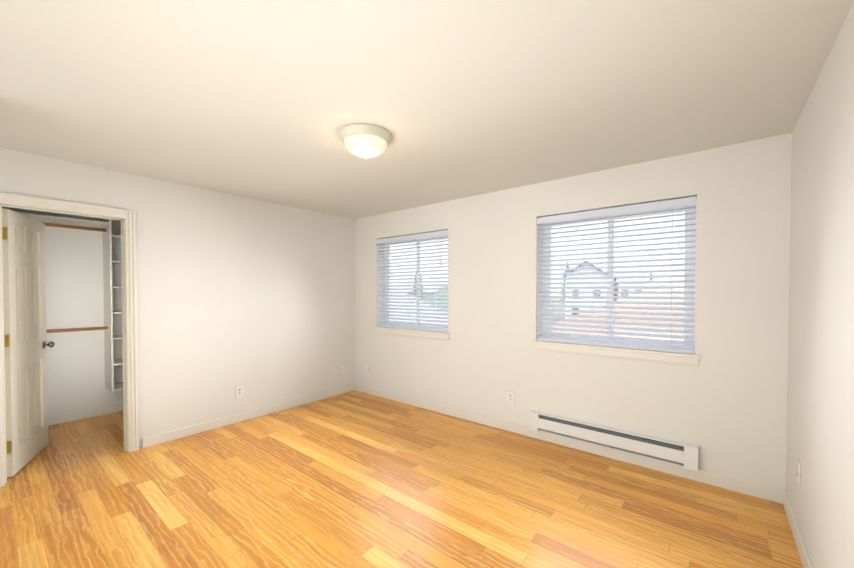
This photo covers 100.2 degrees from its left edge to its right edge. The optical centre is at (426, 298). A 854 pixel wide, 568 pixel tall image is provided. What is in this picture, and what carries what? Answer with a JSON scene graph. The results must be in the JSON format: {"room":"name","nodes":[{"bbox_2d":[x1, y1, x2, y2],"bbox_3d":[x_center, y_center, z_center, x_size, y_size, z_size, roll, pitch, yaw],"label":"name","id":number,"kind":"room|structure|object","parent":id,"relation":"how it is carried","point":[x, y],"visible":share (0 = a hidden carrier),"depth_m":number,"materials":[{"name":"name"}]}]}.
{"room":"empty bedroom","nodes":[
{"label":"empty bedroom","id":0,"kind":"room"},
{"bbox_2d":[2,207,122,416],"bbox_3d":[-3.821,0.117,4.040,0.120,2.440,1.670,1,1,39],"label":"wall","id":1,"kind":"structure","parent":0,"point":[75,299],"depth_m":3.92,"materials":[{"name":"paint"}]},
{"bbox_2d":[17,212,122,391],"bbox_3d":[-3.673,0.024,3.840,0.360,1.992,1.549,1,1,39],"label":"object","id":2,"kind":"object","parent":1,"relation":"attached to","point":[109,336],"visible":0.27,"depth_m":3.90,"materials":[{"name":"white wood"}]},
{"bbox_2d":[48,403,122,425],"bbox_3d":[-3.808,1.290,3.971,0.013,0.095,1.550,1,1,39],"label":"baseboard","id":3,"kind":"structure","parent":1,"relation":"attached to","point":[72,416],"depth_m":3.97,"materials":[{"name":"white wood"}]},
{"bbox_2d":[0,148,355,448],"bbox_3d":[-2.144,0.121,3.807,0.120,2.440,3.420,1,1,39],"label":"wall","id":4,"kind":"structure","parent":0,"point":[255,298],"depth_m":3.71,"materials":[{"name":"paint"}]},
{"bbox_2d":[2,208,54,476],"bbox_3d":[-3.316,0.336,2.960,0.173,2.013,0.698,-1,1,-31],"label":"closet door","id":5,"kind":"structure","parent":4,"relation":"in","point":[24,306],"depth_m":2.89,"materials":[{"name":"beige wood"}]},
{"bbox_2d":[0,192,138,486],"bbox_3d":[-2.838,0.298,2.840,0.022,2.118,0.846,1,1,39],"label":"door frame","id":6,"kind":"structure","parent":4,"relation":"attached to","point":[129,216],"depth_m":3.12,"materials":[{"name":"white wood"}]},
{"bbox_2d":[235,385,242,397],"bbox_3d":[-2.028,1.010,3.861,0.009,0.122,0.077,1,1,39],"label":"outlet","id":7,"kind":"object","parent":4,"relation":"attached to","point":[238,391],"visible":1,"depth_m":3.86,"materials":[{"name":"white plastic"}]},
{"bbox_2d":[142,384,355,447],"bbox_3d":[-1.796,1.288,4.149,0.013,0.095,2.420,1,1,39],"label":"baseboard","id":8,"kind":"structure","parent":4,"relation":"attached to","point":[148,441],"depth_m":3.84,"materials":[{"name":"white wood"}]},
{"bbox_2d":[339,364,343,373],"bbox_3d":[-1.173,0.977,4.914,0.011,0.122,0.077,1,1,39],"label":"wall jack","id":9,"kind":"object","parent":4,"relation":"attached to","point":[341,369],"visible":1,"depth_m":4.91,"materials":[{"name":"white plastic"}]},
{"bbox_2d":[0,390,802,567],"bbox_3d":[-0.935,1.407,2.810,6.180,0.100,3.960,1,1,39],"label":"floor","id":10,"kind":"structure","parent":0,"point":[355,479],"depth_m":2.37,"materials":[{"name":"laminate"}]},
{"bbox_2d":[0,0,853,218],"bbox_3d":[-0.935,-1.132,2.767,6.180,0.100,3.960,1,1,39],"label":"ceiling","id":11,"kind":"structure","parent":0,"point":[265,100],"depth_m":1.80,"materials":[{"name":"paint"}]},
{"bbox_2d":[339,123,391,158],"bbox_3d":[-0.406,-0.999,2.366,0.350,0.154,0.350,1,1,39],"label":"flush-mount light fixture","id":12,"kind":"object","parent":11,"relation":"attached to","point":[364,141],"visible":1,"depth_m":2.26,"materials":[{"name":"beige glass"}]},
{"bbox_2d":[355,133,791,489],"bbox_3d":[0.799,0.121,3.777,4.730,2.440,0.240,1,1,39],"label":"wall","id":13,"kind":"structure","parent":0,"point":[722,405],"depth_m":2.95,"materials":[{"name":"paint"}]},
{"bbox_2d":[367,365,370,374],"bbox_3d":[-0.808,0.992,4.934,0.077,0.122,0.009,1,1,39],"label":"outlet","id":14,"kind":"object","parent":13,"relation":"attached to","point":[368,369],"visible":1,"depth_m":4.93,"materials":[{"name":"white plastic"}]},
{"bbox_2d":[373,326,449,339],"bbox_3d":[-0.184,0.428,4.502,1.255,0.078,0.180,1,1,39],"label":"window sill","id":15,"kind":"structure","parent":13,"relation":"attached to","point":[420,333],"depth_m":4.38,"materials":[{"name":"white wood"}]},
{"bbox_2d":[384,235,447,327],"bbox_3d":[-0.107,-0.195,4.587,1.185,1.205,0.065,1,1,39],"label":"window","id":16,"kind":"structure","parent":13,"relation":"in","point":[418,252],"depth_m":4.62,"materials":[{"name":"white plastic"}]},
{"bbox_2d":[377,230,447,331],"bbox_3d":[-0.205,-0.198,4.466,1.177,1.171,0.062,1,1,39],"label":"window blind","id":17,"kind":"object","parent":16,"relation":"attached to","point":[414,237],"visible":0.88,"depth_m":4.43,"materials":[{"name":"white plastic"}]},
{"bbox_2d":[507,391,513,403],"bbox_3d":[0.841,0.999,3.597,0.077,0.122,0.009,1,1,39],"label":"outlet","id":18,"kind":"object","parent":13,"relation":"attached to","point":[510,396],"visible":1,"depth_m":3.59,"materials":[{"name":"white plastic"}]},
{"bbox_2d":[356,384,779,502],"bbox_3d":[0.673,1.294,3.736,4.370,0.095,0.013,1,1,39],"label":"baseboard","id":19,"kind":"structure","parent":13,"relation":"attached to","point":[770,493],"depth_m":3.06,"materials":[{"name":"white wood"}]},
{"bbox_2d":[529,410,698,471],"bbox_3d":[1.496,1.174,3.030,1.285,0.170,0.070,1,1,39],"label":"electric baseboard heater","id":20,"kind":"object","parent":13,"relation":"attached to","point":[684,455],"visible":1,"depth_m":2.93,"materials":[{"name":"white metal"}]},
{"bbox_2d":[531,340,700,365],"bbox_3d":[1.558,0.452,3.090,1.290,0.078,0.180,1,1,39],"label":"window sill","id":21,"kind":"structure","parent":13,"relation":"attached to","point":[668,357],"depth_m":2.95,"materials":[{"name":"white wood"}]},
{"bbox_2d":[542,199,696,351],"bbox_3d":[1.635,-0.172,3.175,1.220,1.205,0.065,1,1,39],"label":"window","id":22,"kind":"structure","parent":13,"relation":"in","point":[612,249],"depth_m":3.11,"materials":[{"name":"white plastic"}]},
{"bbox_2d":[537,197,695,353],"bbox_3d":[1.537,-0.174,3.054,1.212,1.171,0.062,1,1,39],"label":"window blind","id":23,"kind":"object","parent":22,"relation":"attached to","point":[682,202],"visible":1,"depth_m":2.99,"materials":[{"name":"white plastic"}]},
{"bbox_2d":[786,2,853,567],"bbox_3d":[1.297,0.170,0.826,0.240,2.440,3.720,1,1,39],"label":"wall","id":24,"kind":"structure","parent":0,"point":[820,417],"depth_m":1.57,"materials":[{"name":"paint"}]},
{"bbox_2d":[780,489,812,567],"bbox_3d":[1.284,1.339,1.029,0.013,0.095,3.390,1,1,39],"label":"baseboard","id":25,"kind":"structure","parent":24,"relation":"attached to","point":[806,563],"depth_m":2.00,"materials":[{"name":"white wood"}]},
{"bbox_2d":[796,459,800,484],"bbox_3d":[2.075,0.971,1.998,0.009,0.122,0.077,1,1,39],"label":"outlet","id":26,"kind":"object","parent":24,"relation":"attached to","point":[798,471],"visible":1,"depth_m":1.98,"materials":[{"name":"white plastic"}]},
{"label":"outside","id":27,"kind":"structure","parent":0,"visible":0},
{"bbox_2d":[551,298,564,322],"bbox_3d":[92.505,2.699,120.556,300.000,0.200,296.080,1,1,39],"label":"ground","id":28,"kind":"structure","parent":27,"point":[557,308],"depth_m":94.81,"materials":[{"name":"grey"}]},
{"bbox_2d":[390,287,447,323],"bbox_3d":[-3.213,1.801,15.206,9.700,5.100,6.900,1,1,39],"label":"neighbor house","id":29,"kind":"structure","parent":28,"relation":"on","point":[412,308],"depth_m":13.43,"materials":[{"name":"white"}]},
{"bbox_2d":[413,270,425,300],"bbox_3d":[-1.295,-0.628,52.399,3.200,8.720,3.043,1,1,39],"label":"conifer tree","id":30,"kind":"object","parent":28,"relation":"on","point":[416,287],"depth_m":51.93,"materials":[{"name":"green plant"}]},
{"bbox_2d":[395,282,447,312],"bbox_3d":[-0.143,0.351,61.780,10.800,6.450,8.800,1,1,39],"label":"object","id":31,"kind":"structure","parent":28,"relation":"on","point":[430,293],"depth_m":57.53,"materials":[{"name":"white"}]},
{"bbox_2d":[557,261,569,303],"bbox_3d":[26.046,-1.730,66.265,3.840,10.464,3.652,1,1,39],"label":"conifer tree","id":32,"kind":"object","parent":28,"relation":"on","point":[561,299],"depth_m":65.86,"materials":[{"name":"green plant"}]},
{"bbox_2d":[562,261,617,318],"bbox_3d":[26.052,-0.952,55.961,6.800,9.250,8.820,1,1,39],"label":"house","id":33,"kind":"structure","parent":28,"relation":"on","point":[586,285],"depth_m":53.07,"materials":[{"name":"white"}]},
{"bbox_2d":[551,288,683,340],"bbox_3d":[8.635,1.977,13.072,11.000,4.820,14.500,1,1,39],"label":"neighbor house","id":34,"kind":"structure","parent":28,"relation":"on","point":[654,311],"depth_m":10.56,"materials":[{"name":"white"}]},
{"bbox_2d":[616,272,653,299],"bbox_3d":[31.000,-0.107,53.265,4.100,7.650,6.800,1,1,39],"label":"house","id":35,"kind":"structure","parent":28,"relation":"on","point":[633,279],"depth_m":51.45,"materials":[{"name":"white"}]}
]}

